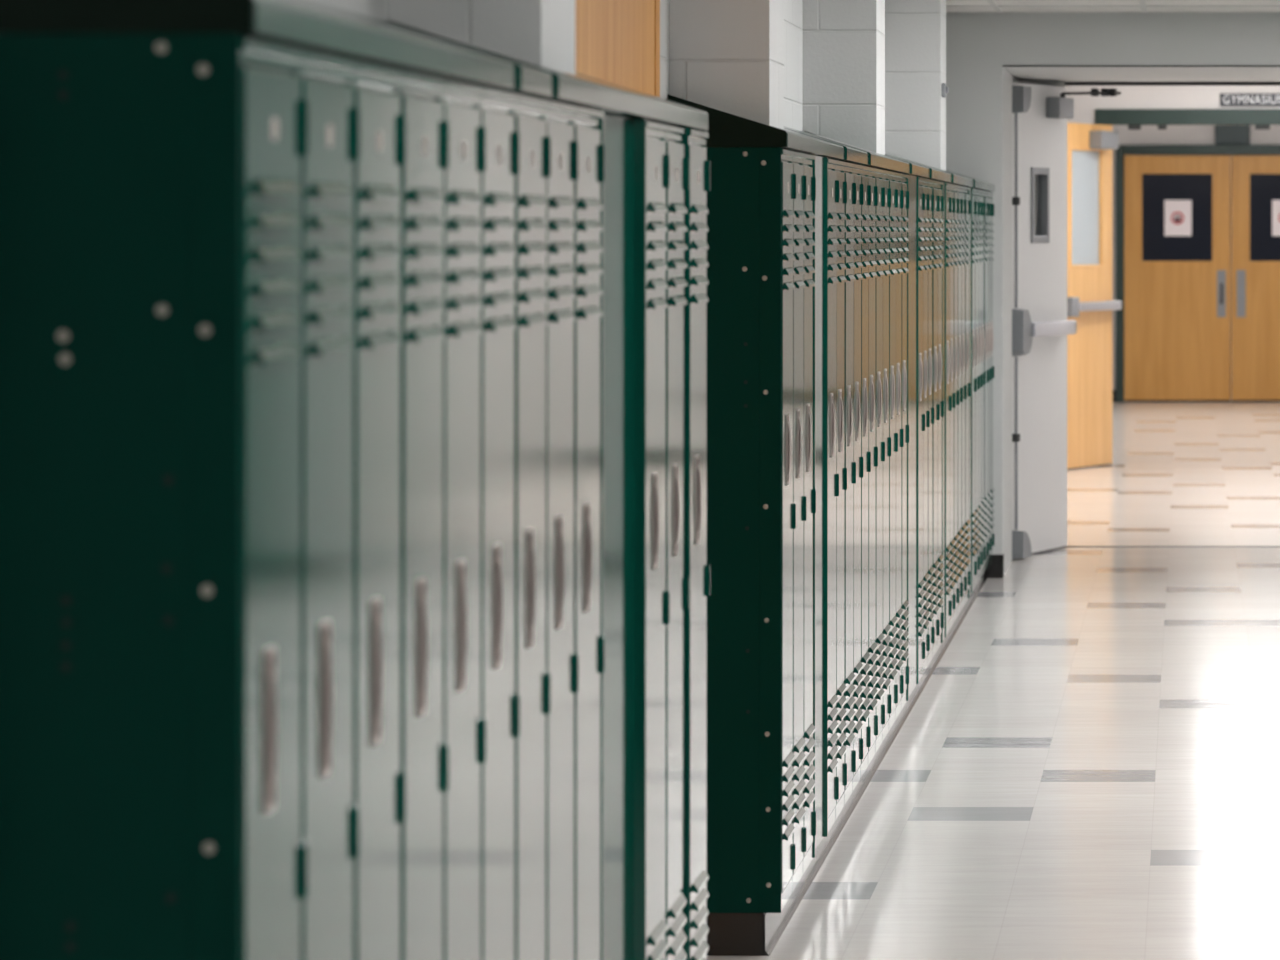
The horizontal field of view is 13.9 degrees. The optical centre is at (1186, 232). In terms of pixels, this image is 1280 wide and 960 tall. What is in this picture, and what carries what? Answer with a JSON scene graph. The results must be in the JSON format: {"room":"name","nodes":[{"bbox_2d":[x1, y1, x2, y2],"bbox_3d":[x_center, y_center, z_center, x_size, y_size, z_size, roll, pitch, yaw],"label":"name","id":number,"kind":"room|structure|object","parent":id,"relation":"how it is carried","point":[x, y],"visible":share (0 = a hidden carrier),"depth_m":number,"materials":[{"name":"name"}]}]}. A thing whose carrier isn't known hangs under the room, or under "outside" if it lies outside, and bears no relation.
{"room":"school corridor","nodes":[
{"label":"school corridor","id":0,"kind":"room"},
{"bbox_2d":[388,0,574,74],"bbox_3d":[-0.949,-0.577,7.020,0.202,0.717,0.380,0,0,0],"label":"wall pier","id":1,"kind":"object","parent":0,"point":[541,33],"visible":1,"depth_m":6.83,"materials":[{"name":"white brick"}]},
{"bbox_2d":[310,0,891,154],"bbox_3d":[-1.150,0.253,8.000,0.200,2.415,28.000,0,0,0],"label":"wall","id":2,"kind":"structure","parent":0,"point":[378,9],"depth_m":13.57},
{"bbox_2d":[575,0,659,96],"bbox_3d":[-1.013,0.360,9.533,0.074,2.200,1.415,0,0,0],"label":"door","id":3,"kind":"structure","parent":2,"relation":"in","point":[617,41],"depth_m":9.56,"materials":[{"name":"brown wood"}]},
{"bbox_2d":[670,0,783,128],"bbox_3d":[-0.949,-0.577,10.750,0.202,0.717,0.380,0,0,0],"label":"wall pier","id":4,"kind":"object","parent":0,"point":[726,55],"visible":1,"depth_m":10.56,"materials":[{"name":"white brick"}]},
{"bbox_2d":[802,0,884,154],"bbox_3d":[-0.949,-0.577,14.400,0.202,0.717,0.400,0,0,0],"label":"wall pier","id":5,"kind":"object","parent":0,"point":[843,41],"visible":1,"depth_m":14.20,"materials":[{"name":"white brick"}]},
{"bbox_2d":[885,0,945,170],"bbox_3d":[-0.949,-0.577,18.100,0.202,0.717,0.400,0,0,0],"label":"wall pier","id":6,"kind":"object","parent":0,"point":[915,30],"visible":0.89,"depth_m":17.90,"materials":[{"name":"white brick"}]},
{"bbox_2d":[941,83,947,97],"bbox_3d":[-0.837,-0.494,18.000,0.022,0.048,0.100,0,0,0],"label":"wall bracket","id":7,"kind":"object","parent":6,"relation":"attached to","point":[944,89],"visible":1,"depth_m":17.95,"materials":[{"name":"grey metal"}]},
{"bbox_2d":[946,13,1018,574],"bbox_3d":[-1.115,0.085,23.075,0.670,2.750,2.150,0,0,0],"label":"wall","id":8,"kind":"structure","parent":0,"point":[979,95],"depth_m":22.00,"materials":[{"name":"paint"}]},
{"bbox_2d":[707,553,1003,955],"bbox_3d":[-0.913,1.410,16.302,0.273,0.100,11.597,0,0,0],"label":"baseboard","id":9,"kind":"structure","parent":8,"relation":"attached to","point":[729,934],"depth_m":11.55,"materials":[{"name":"black rubber"}]},
{"bbox_2d":[706,147,795,910],"bbox_3d":[-0.928,0.600,10.656,0.237,1.545,0.303,0,0,0],"label":"locker","id":10,"kind":"object","parent":9,"relation":"on","point":[788,179],"visible":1,"depth_m":10.62,"materials":[{"name":"green metal"}]},
{"bbox_2d":[706,148,780,912],"bbox_3d":[-0.933,0.600,10.498,0.228,1.545,0.011,0,0,0],"label":"end panel","id":11,"kind":"object","parent":10,"relation":"attached to","point":[744,195],"visible":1,"depth_m":10.50,"materials":[{"name":"green metal"}]},
{"bbox_2d":[668,95,844,159],"bbox_3d":[-0.927,-0.227,11.419,0.242,0.106,1.842,0,0,0],"label":"sloped top","id":12,"kind":"object","parent":10,"relation":"on","point":[725,129],"visible":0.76,"depth_m":10.50,"materials":[{"name":"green metal"}]},
{"bbox_2d":[792,150,806,891],"bbox_3d":[-0.928,0.600,10.960,0.236,1.545,0.303,0,0,0],"label":"locker","id":13,"kind":"object","parent":9,"relation":"on","point":[799,835],"visible":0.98,"depth_m":10.95,"materials":[{"name":"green metal"}]},
{"bbox_2d":[803,153,815,873],"bbox_3d":[-0.928,0.600,11.262,0.235,1.545,0.303,0,0,0],"label":"locker","id":14,"kind":"object","parent":9,"relation":"on","point":[809,492],"visible":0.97,"depth_m":11.24,"materials":[{"name":"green metal"}]},
{"bbox_2d":[813,155,827,857],"bbox_3d":[-0.931,0.600,11.621,0.229,1.543,0.411,0,0,0],"label":"filler panel","id":15,"kind":"object","parent":9,"relation":"on","point":[820,164],"visible":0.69,"depth_m":11.73,"materials":[{"name":"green metal"}]},
{"bbox_2d":[828,158,839,831],"bbox_3d":[-0.927,0.600,11.985,0.237,1.545,0.310,0,0,0],"label":"locker","id":16,"kind":"object","parent":9,"relation":"on","point":[833,183],"visible":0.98,"depth_m":11.98,"materials":[{"name":"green metal"}]},
{"bbox_2d":[836,160,846,818],"bbox_3d":[-0.928,0.600,12.295,0.235,1.545,0.310,0,0,0],"label":"locker","id":17,"kind":"object","parent":9,"relation":"on","point":[841,769],"visible":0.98,"depth_m":12.29,"materials":[{"name":"green metal"}]},
{"bbox_2d":[784,127,868,164],"bbox_3d":[-0.927,-0.226,12.806,0.242,0.104,0.929,0,0,0],"label":"sloped top","id":18,"kind":"object","parent":17,"relation":"on","point":[853,155],"visible":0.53,"depth_m":12.72,"materials":[{"name":"green metal"}]},
{"bbox_2d":[844,161,855,804],"bbox_3d":[-0.927,0.600,12.605,0.237,1.545,0.310,0,0,0],"label":"locker","id":19,"kind":"object","parent":9,"relation":"on","point":[850,755],"visible":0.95,"depth_m":12.57,"materials":[{"name":"green metal"}]},
{"bbox_2d":[853,163,863,789],"bbox_3d":[-0.928,0.600,12.915,0.236,1.545,0.310,0,0,0],"label":"locker","id":20,"kind":"object","parent":9,"relation":"on","point":[858,742],"visible":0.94,"depth_m":12.91,"materials":[{"name":"green metal"}]},
{"bbox_2d":[860,164,870,776],"bbox_3d":[-0.928,0.600,13.225,0.236,1.545,0.310,0,0,0],"label":"locker","id":21,"kind":"object","parent":9,"relation":"on","point":[865,453],"visible":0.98,"depth_m":13.20,"materials":[{"name":"green metal"}]},
{"bbox_2d":[868,166,877,764],"bbox_3d":[-0.928,0.600,13.535,0.236,1.545,0.310,0,0,0],"label":"locker","id":22,"kind":"object","parent":9,"relation":"on","point":[872,646],"visible":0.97,"depth_m":13.54,"materials":[{"name":"green metal"}]},
{"bbox_2d":[784,126,910,173],"bbox_3d":[-0.927,-0.226,14.265,0.242,0.104,1.989,0,0,0],"label":"sloped top","id":23,"kind":"object","parent":22,"relation":"on","point":[876,160],"visible":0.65,"depth_m":14.07,"materials":[{"name":"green metal"}]},
{"bbox_2d":[875,168,884,753],"bbox_3d":[-0.928,0.600,13.845,0.236,1.545,0.310,0,0,0],"label":"locker","id":24,"kind":"object","parent":9,"relation":"on","point":[880,708],"visible":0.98,"depth_m":13.84,"materials":[{"name":"green metal"}]},
{"bbox_2d":[882,169,891,741],"bbox_3d":[-0.928,0.600,14.155,0.235,1.545,0.310,0,0,0],"label":"locker","id":25,"kind":"object","parent":9,"relation":"on","point":[887,701],"visible":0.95,"depth_m":14.13,"materials":[{"name":"green metal"}]},
{"bbox_2d":[889,171,897,729],"bbox_3d":[-0.928,0.600,14.465,0.236,1.545,0.310,0,0,0],"label":"locker","id":26,"kind":"object","parent":9,"relation":"on","point":[893,688],"visible":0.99,"depth_m":14.45,"materials":[{"name":"green metal"}]},
{"bbox_2d":[895,172,903,719],"bbox_3d":[-0.928,0.600,14.775,0.235,1.545,0.310,0,0,0],"label":"locker","id":27,"kind":"object","parent":9,"relation":"on","point":[899,678],"visible":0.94,"depth_m":14.76,"materials":[{"name":"green metal"}]},
{"bbox_2d":[901,173,908,709],"bbox_3d":[-0.928,0.600,15.085,0.236,1.545,0.310,0,0,0],"label":"locker","id":28,"kind":"object","parent":9,"relation":"on","point":[905,669],"visible":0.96,"depth_m":15.07,"materials":[{"name":"green metal"}]},
{"bbox_2d":[907,174,918,700],"bbox_3d":[-0.931,0.600,15.534,0.229,1.543,0.585,0,0,0],"label":"filler panel","id":29,"kind":"object","parent":9,"relation":"on","point":[912,181],"visible":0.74,"depth_m":15.62,"materials":[{"name":"green metal"}]},
{"bbox_2d":[919,177,924,679],"bbox_3d":[-0.928,0.600,15.986,0.236,1.545,0.312,0,0,0],"label":"locker","id":30,"kind":"object","parent":9,"relation":"on","point":[921,179],"visible":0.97,"depth_m":15.97,"materials":[{"name":"green metal"}]},
{"bbox_2d":[885,154,929,177],"bbox_3d":[-0.927,-0.226,15.851,0.242,0.104,1.179,0,0,0],"label":"sloped top","id":31,"kind":"object","parent":30,"relation":"on","point":[916,170],"visible":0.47,"depth_m":15.73,"materials":[{"name":"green metal"}]},
{"bbox_2d":[923,178,929,672],"bbox_3d":[-0.928,0.600,16.298,0.235,1.545,0.312,0,0,0],"label":"locker","id":32,"kind":"object","parent":9,"relation":"on","point":[926,637],"visible":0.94,"depth_m":16.29,"materials":[{"name":"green metal"}]},
{"bbox_2d":[928,179,934,664],"bbox_3d":[-0.928,0.600,16.610,0.235,1.545,0.312,0,0,0],"label":"locker","id":33,"kind":"object","parent":9,"relation":"on","point":[931,630],"visible":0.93,"depth_m":16.61,"materials":[{"name":"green metal"}]},
{"bbox_2d":[885,153,951,182],"bbox_3d":[-0.927,-0.226,17.206,0.242,0.104,1.529,0,0,0],"label":"sloped top","id":34,"kind":"object","parent":33,"relation":"on","point":[935,174],"visible":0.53,"depth_m":17.05,"materials":[{"name":"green metal"}]},
{"bbox_2d":[932,180,939,657],"bbox_3d":[-0.928,0.600,16.922,0.237,1.545,0.312,0,0,0],"label":"locker","id":35,"kind":"object","parent":9,"relation":"on","point":[936,623],"visible":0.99,"depth_m":16.91,"materials":[{"name":"green metal"}]},
{"bbox_2d":[937,181,943,649],"bbox_3d":[-0.928,0.600,17.234,0.236,1.545,0.312,0,0,0],"label":"locker","id":36,"kind":"object","parent":9,"relation":"on","point":[939,186],"visible":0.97,"depth_m":17.23,"materials":[{"name":"green metal"}]},
{"bbox_2d":[942,182,945,642],"bbox_3d":[-0.931,0.600,17.520,0.229,1.543,0.255,0,0,0],"label":"locker","id":37,"kind":"object","parent":9,"relation":"on","point":[944,183],"visible":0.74,"depth_m":17.59,"materials":[{"name":"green metal"}]},
{"bbox_2d":[946,183,951,634],"bbox_3d":[-0.928,0.600,17.806,0.236,1.545,0.312,0,0,0],"label":"locker","id":38,"kind":"object","parent":9,"relation":"on","point":[948,198],"visible":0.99,"depth_m":17.77,"materials":[{"name":"green metal"}]},
{"bbox_2d":[949,183,955,629],"bbox_3d":[-0.928,0.600,18.118,0.235,1.545,0.312,0,0,0],"label":"locker","id":39,"kind":"object","parent":9,"relation":"on","point":[951,189],"visible":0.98,"depth_m":18.11,"materials":[{"name":"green metal"}]},
{"bbox_2d":[890,154,973,186],"bbox_3d":[-0.927,-0.226,18.886,0.242,0.104,1.829,0,0,0],"label":"sloped top","id":40,"kind":"object","parent":39,"relation":"on","point":[957,179],"visible":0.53,"depth_m":18.63,"materials":[{"name":"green metal"}]},
{"bbox_2d":[954,184,959,621],"bbox_3d":[-0.928,0.600,18.430,0.236,1.545,0.312,0,0,0],"label":"locker","id":41,"kind":"object","parent":9,"relation":"on","point":[956,391],"visible":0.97,"depth_m":18.40,"materials":[{"name":"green metal"}]},
{"bbox_2d":[957,185,962,616],"bbox_3d":[-0.928,0.600,18.742,0.236,1.545,0.312,0,0,0],"label":"locker","id":42,"kind":"object","parent":9,"relation":"on","point":[960,532],"visible":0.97,"depth_m":18.72,"materials":[{"name":"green metal"}]},
{"bbox_2d":[961,186,966,609],"bbox_3d":[-0.928,0.600,19.054,0.236,1.545,0.312,0,0,0],"label":"locker","id":43,"kind":"object","parent":9,"relation":"on","point":[963,526],"visible":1,"depth_m":19.04,"materials":[{"name":"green metal"}]},
{"bbox_2d":[965,187,970,602],"bbox_3d":[-0.928,0.600,19.366,0.237,1.545,0.312,0,0,0],"label":"locker","id":44,"kind":"object","parent":9,"relation":"on","point":[967,521],"visible":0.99,"depth_m":19.35,"materials":[{"name":"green metal"}]},
{"bbox_2d":[968,187,971,597],"bbox_3d":[-0.931,0.600,19.660,0.229,1.543,0.273,0,0,0],"label":"locker","id":45,"kind":"object","parent":9,"relation":"on","point":[970,190],"visible":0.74,"depth_m":19.71,"materials":[{"name":"green metal"}]},
{"bbox_2d":[972,188,976,591],"bbox_3d":[-0.928,0.600,19.954,0.236,1.545,0.309,0,0,0],"label":"locker","id":46,"kind":"object","parent":9,"relation":"on","point":[974,203],"visible":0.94,"depth_m":19.94,"materials":[{"name":"green metal"}]},
{"bbox_2d":[946,170,994,191],"bbox_3d":[-0.927,-0.226,20.881,0.242,0.104,2.159,0,0,0],"label":"sloped top","id":47,"kind":"object","parent":46,"relation":"on","point":[978,184],"visible":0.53,"depth_m":20.75,"materials":[{"name":"green metal"}]},
{"bbox_2d":[975,189,979,586],"bbox_3d":[-0.928,0.600,20.264,0.236,1.545,0.309,0,0,0],"label":"locker","id":48,"kind":"object","parent":9,"relation":"on","point":[977,509],"visible":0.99,"depth_m":20.25,"materials":[{"name":"green metal"}]},
{"bbox_2d":[978,189,982,580],"bbox_3d":[-0.928,0.600,20.573,0.236,1.545,0.309,0,0,0],"label":"locker","id":49,"kind":"object","parent":9,"relation":"on","point":[980,191],"visible":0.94,"depth_m":20.56,"materials":[{"name":"green metal"}]},
{"bbox_2d":[981,190,985,575],"bbox_3d":[-0.928,0.600,20.881,0.235,1.545,0.309,0,0,0],"label":"locker","id":50,"kind":"object","parent":9,"relation":"on","point":[983,501],"visible":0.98,"depth_m":20.84,"materials":[{"name":"green metal"}]},
{"bbox_2d":[984,191,988,570],"bbox_3d":[-0.928,0.600,21.191,0.237,1.545,0.309,0,0,0],"label":"locker","id":51,"kind":"object","parent":9,"relation":"on","point":[986,497],"visible":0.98,"depth_m":21.16,"materials":[{"name":"green metal"}]},
{"bbox_2d":[987,191,991,565],"bbox_3d":[-0.928,0.600,21.500,0.236,1.545,0.309,0,0,0],"label":"locker","id":52,"kind":"object","parent":9,"relation":"on","point":[989,192],"visible":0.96,"depth_m":21.53,"materials":[{"name":"green metal"}]},
{"bbox_2d":[990,192,994,560],"bbox_3d":[-0.928,0.600,21.808,0.236,1.545,0.309,0,0,0],"label":"locker","id":53,"kind":"object","parent":9,"relation":"on","point":[992,490],"visible":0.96,"depth_m":21.79,"materials":[{"name":"green metal"}]},
{"bbox_2d":[1012,82,1120,558],"bbox_3d":[-0.573,0.391,23.668,0.290,2.132,1.015,0,0,15],"label":"door","id":54,"kind":"structure","parent":8,"relation":"in","point":[1041,327],"depth_m":23.65,"materials":[{"name":"white paint"}]},
{"bbox_2d":[707,402,1279,959],"bbox_3d":[0.525,1.460,19.628,4.880,0.001,51.850,0,0,0],"label":"floor","id":55,"kind":"structure","parent":0,"point":[1088,768],"depth_m":14.62,"materials":[{"name":"tile"}]},
{"bbox_2d":[1067,546,1279,546],"bbox_3d":[0.650,1.458,24.185,2.500,0.003,0.030,0,0,0],"label":"threshold","id":56,"kind":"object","parent":55,"relation":"on","point":[1067,546],"depth_m":24.17,"materials":[{"name":"grey metal"}]},
{"bbox_3d":[-0.947,1.417,6.650,0.207,0.087,4.300,0,0,0],"label":"baseboard","id":57,"kind":"structure","parent":55,"relation":"on","visible":0},
{"bbox_2d":[0,33,308,959],"bbox_3d":[-0.928,0.600,4.659,0.237,1.545,0.307,0,0,0],"label":"locker","id":58,"kind":"object","parent":57,"relation":"on","point":[274,116],"visible":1,"depth_m":4.64,"materials":[{"name":"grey metal"}]},
{"bbox_2d":[0,34,240,959],"bbox_3d":[-0.933,0.600,4.498,0.228,1.545,0.011,0,0,0],"label":"end panel","id":59,"kind":"object","parent":58,"relation":"attached to","point":[120,154],"visible":1,"depth_m":4.50,"materials":[{"name":"green metal"}]},
{"bbox_2d":[0,0,517,88],"bbox_3d":[-0.927,-0.227,5.399,0.242,0.106,1.802,0,0,0],"label":"sloped top","id":60,"kind":"object","parent":58,"relation":"on","point":[308,24],"visible":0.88,"depth_m":4.62,"materials":[{"name":"green metal"}]},
{"bbox_2d":[299,46,359,959],"bbox_3d":[-0.928,0.600,4.965,0.236,1.545,0.307,0,0,0],"label":"locker","id":61,"kind":"object","parent":57,"relation":"on","point":[330,821],"visible":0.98,"depth_m":4.95,"materials":[{"name":"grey metal"}]},
{"bbox_2d":[353,57,406,959],"bbox_3d":[-0.928,0.600,5.272,0.235,1.545,0.307,0,0,0],"label":"locker","id":62,"kind":"object","parent":57,"relation":"on","point":[379,786],"visible":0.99,"depth_m":5.24,"materials":[{"name":"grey metal"}]},
{"bbox_2d":[400,67,449,959],"bbox_3d":[-0.928,0.600,5.580,0.236,1.545,0.307,0,0,0],"label":"locker","id":63,"kind":"object","parent":57,"relation":"on","point":[424,757],"visible":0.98,"depth_m":5.55,"materials":[{"name":"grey metal"}]},
{"bbox_2d":[442,76,486,959],"bbox_3d":[-0.928,0.600,5.886,0.236,1.545,0.307,0,0,0],"label":"locker","id":64,"kind":"object","parent":57,"relation":"on","point":[464,729],"visible":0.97,"depth_m":5.86,"materials":[{"name":"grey metal"}]},
{"bbox_2d":[480,84,519,959],"bbox_3d":[-0.928,0.600,6.194,0.235,1.545,0.307,0,0,0],"label":"locker","id":65,"kind":"object","parent":57,"relation":"on","point":[500,705],"visible":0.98,"depth_m":6.18,"materials":[{"name":"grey metal"}]},
{"bbox_2d":[514,91,550,959],"bbox_3d":[-0.928,0.600,6.500,0.236,1.545,0.307,0,0,0],"label":"locker","id":66,"kind":"object","parent":57,"relation":"on","point":[532,682],"visible":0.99,"depth_m":6.47,"materials":[{"name":"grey metal"}]},
{"bbox_2d":[328,5,554,96],"bbox_3d":[-0.927,-0.226,6.488,0.242,0.104,0.374,0,0,0],"label":"sloped top","id":67,"kind":"object","parent":66,"relation":"on","point":[532,81],"visible":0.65,"depth_m":6.44,"materials":[{"name":"green metal"}]},
{"bbox_2d":[546,99,578,959],"bbox_3d":[-0.928,0.600,6.808,0.235,1.545,0.307,0,0,0],"label":"locker","id":68,"kind":"object","parent":57,"relation":"on","point":[562,662],"visible":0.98,"depth_m":6.78,"materials":[{"name":"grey metal"}]},
{"bbox_2d":[377,18,707,129],"bbox_3d":[-0.927,-0.226,7.743,0.242,0.104,2.134,0,0,0],"label":"sloped top","id":69,"kind":"object","parent":68,"relation":"on","point":[580,89],"visible":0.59,"depth_m":7.49,"materials":[{"name":"green metal"}]},
{"bbox_2d":[574,104,604,959],"bbox_3d":[-0.928,0.600,7.114,0.236,1.545,0.307,0,0,0],"label":"locker","id":70,"kind":"object","parent":57,"relation":"on","point":[588,642],"visible":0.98,"depth_m":7.09,"materials":[{"name":"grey metal"}]},
{"bbox_2d":[600,110,645,959],"bbox_3d":[-0.931,0.600,7.564,0.229,1.543,0.587,0,0,0],"label":"filler panel","id":71,"kind":"object","parent":57,"relation":"on","point":[623,191],"visible":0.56,"depth_m":7.75,"materials":[{"name":"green metal"}]},
{"bbox_2d":[646,120,669,959],"bbox_3d":[-0.928,0.600,8.018,0.236,1.545,0.316,0,0,0],"label":"locker","id":72,"kind":"object","parent":57,"relation":"on","point":[657,161],"visible":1,"depth_m":8.01,"materials":[{"name":"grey metal"}]},
{"bbox_2d":[665,123,689,959],"bbox_3d":[-0.928,0.600,8.334,0.237,1.545,0.316,0,0,0],"label":"locker","id":73,"kind":"object","parent":57,"relation":"on","point":[677,584],"visible":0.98,"depth_m":8.31,"materials":[{"name":"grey metal"}]},
{"bbox_2d":[684,127,710,959],"bbox_3d":[-0.922,0.600,8.650,0.236,1.545,0.316,0,0,0],"label":"locker","id":74,"kind":"object","parent":57,"relation":"on","point":[697,569],"visible":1,"depth_m":8.62,"materials":[{"name":"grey metal"}]},
{"bbox_2d":[1019,82,1064,86],"bbox_3d":[-1.010,0.010,24.210,0.880,2.900,0.120,0,0,0],"label":"wall","id":75,"kind":"structure","parent":0,"point":[1060,84],"depth_m":24.15,"materials":[{"name":"white paint"}]},
{"bbox_2d":[946,0,1279,12],"bbox_3d":[0.615,-0.963,8.001,3.330,0.064,28.002,0,0,0],"label":"ceiling","id":76,"kind":"structure","parent":0,"point":[952,6],"depth_m":21.38,"materials":[{"name":"tile"}]},
{"bbox_2d":[1003,13,1279,81],"bbox_3d":[0.570,-0.997,23.075,2.700,0.587,2.150,0,0,0],"label":"wall portal header","id":77,"kind":"structure","parent":0,"point":[1028,38],"depth_m":22.00,"materials":[{"name":"paint"}]},
{"bbox_2d":[1003,65,1279,66],"bbox_3d":[0.570,-0.707,21.998,2.700,0.007,0.004,0,0,0],"label":"trim","id":78,"kind":"structure","parent":77,"relation":"attached to","point":[1003,65],"depth_m":21.99,"materials":[{"name":"grey"}]},
{"bbox_2d":[1065,86,1279,123],"bbox_3d":[-0.100,0.010,32.825,3.000,2.900,0.150,0,0,0],"label":"wall","id":79,"kind":"structure","parent":0,"point":[1131,97],"depth_m":32.75,"materials":[{"name":"white paint"}]},
{"bbox_2d":[1067,123,1121,469],"bbox_3d":[-0.601,0.390,32.253,0.139,2.135,0.931,0,0,19],"label":"door","id":80,"kind":"structure","parent":79,"relation":"in","point":[1090,302],"depth_m":32.30,"materials":[{"name":"brown wood"}]},
{"bbox_2d":[1095,109,1279,129],"bbox_3d":[0.410,0.340,32.820,1.980,2.240,0.180,0,0,0],"label":"trim","id":81,"kind":"structure","parent":79,"relation":"attached to","point":[1262,119],"depth_m":32.73,"materials":[{"name":"teal metal"}]},
{"bbox_2d":[1220,93,1279,105],"bbox_3d":[0.422,-0.838,32.741,0.428,0.082,0.014,0,0,0],"label":"sign","id":82,"kind":"object","parent":79,"relation":"attached to","point":[1226,99],"visible":1,"depth_m":32.74,"materials":[{"name":"black"}]},
{"bbox_2d":[1113,125,1279,389],"bbox_3d":[0.450,-0.040,45.000,4.500,3.000,0.200,0,0,0],"label":"wall","id":83,"kind":"structure","parent":0,"point":[1148,134],"depth_m":44.90,"materials":[{"name":"white paint"}]},
{"bbox_2d":[1113,390,1115,401],"bbox_3d":[-1.103,1.407,44.894,0.995,0.105,0.012,0,0,0],"label":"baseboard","id":84,"kind":"structure","parent":83,"relation":"attached to","point":[1114,391],"depth_m":44.89,"materials":[{"name":"black rubber"}]},
{"bbox_2d":[1124,155,1230,401],"bbox_3d":[-0.083,0.393,44.840,0.918,2.126,0.101,0,0,0],"label":"door","id":85,"kind":"structure","parent":83,"relation":"in","point":[1177,289],"depth_m":44.84,"materials":[{"name":"brown wood"}]},
{"bbox_2d":[1164,200,1191,235],"bbox_3d":[-0.077,-0.130,44.850,0.234,0.311,0.002,0,0,0],"label":"paper notice","id":86,"kind":"object","parent":85,"relation":"attached to","point":[1177,213],"visible":1,"depth_m":44.85,"materials":[{"name":"white paper"}]},
{"bbox_2d":[1116,145,1279,401],"bbox_3d":[0.380,0.350,44.865,1.988,2.220,0.090,0,0,0],"label":"trim","id":87,"kind":"structure","parent":83,"relation":"attached to","point":[1123,150],"depth_m":44.82,"materials":[{"name":"teal"}]},
{"bbox_2d":[1215,125,1249,144],"bbox_3d":[0.393,-0.851,44.862,0.302,0.179,0.074,0,0,0],"label":"wall box","id":88,"kind":"object","parent":83,"relation":"attached to","point":[1224,134],"visible":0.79,"depth_m":44.82,"materials":[{"name":"grey paint"}]},
{"bbox_2d":[1231,155,1279,401],"bbox_3d":[0.843,0.393,44.863,0.918,2.126,0.054,0,0,0],"label":"door","id":89,"kind":"structure","parent":83,"relation":"in","point":[1255,179],"depth_m":44.84,"materials":[{"name":"brown wood"}]},
{"bbox_2d":[1272,200,1279,235],"bbox_3d":[0.851,-0.130,44.850,0.234,0.311,0.002,0,0,0],"label":"paper notice","id":90,"kind":"object","parent":89,"relation":"attached to","point":[1275,203],"visible":1,"depth_m":44.85,"materials":[{"name":"white paper"}]},
{"bbox_3d":[0.675,-1.073,24.210,2.490,0.735,0.120,0,0,0],"label":"wall door header","id":91,"kind":"structure","parent":0,"visible":0},
{"bbox_2d":[1064,82,1279,85],"bbox_3d":[0.675,-0.696,24.177,2.490,0.019,0.045,0,0,0],"label":"trim","id":92,"kind":"structure","parent":91,"relation":"attached to","point":[1065,83],"depth_m":24.16,"materials":[{"name":"grey metal"}]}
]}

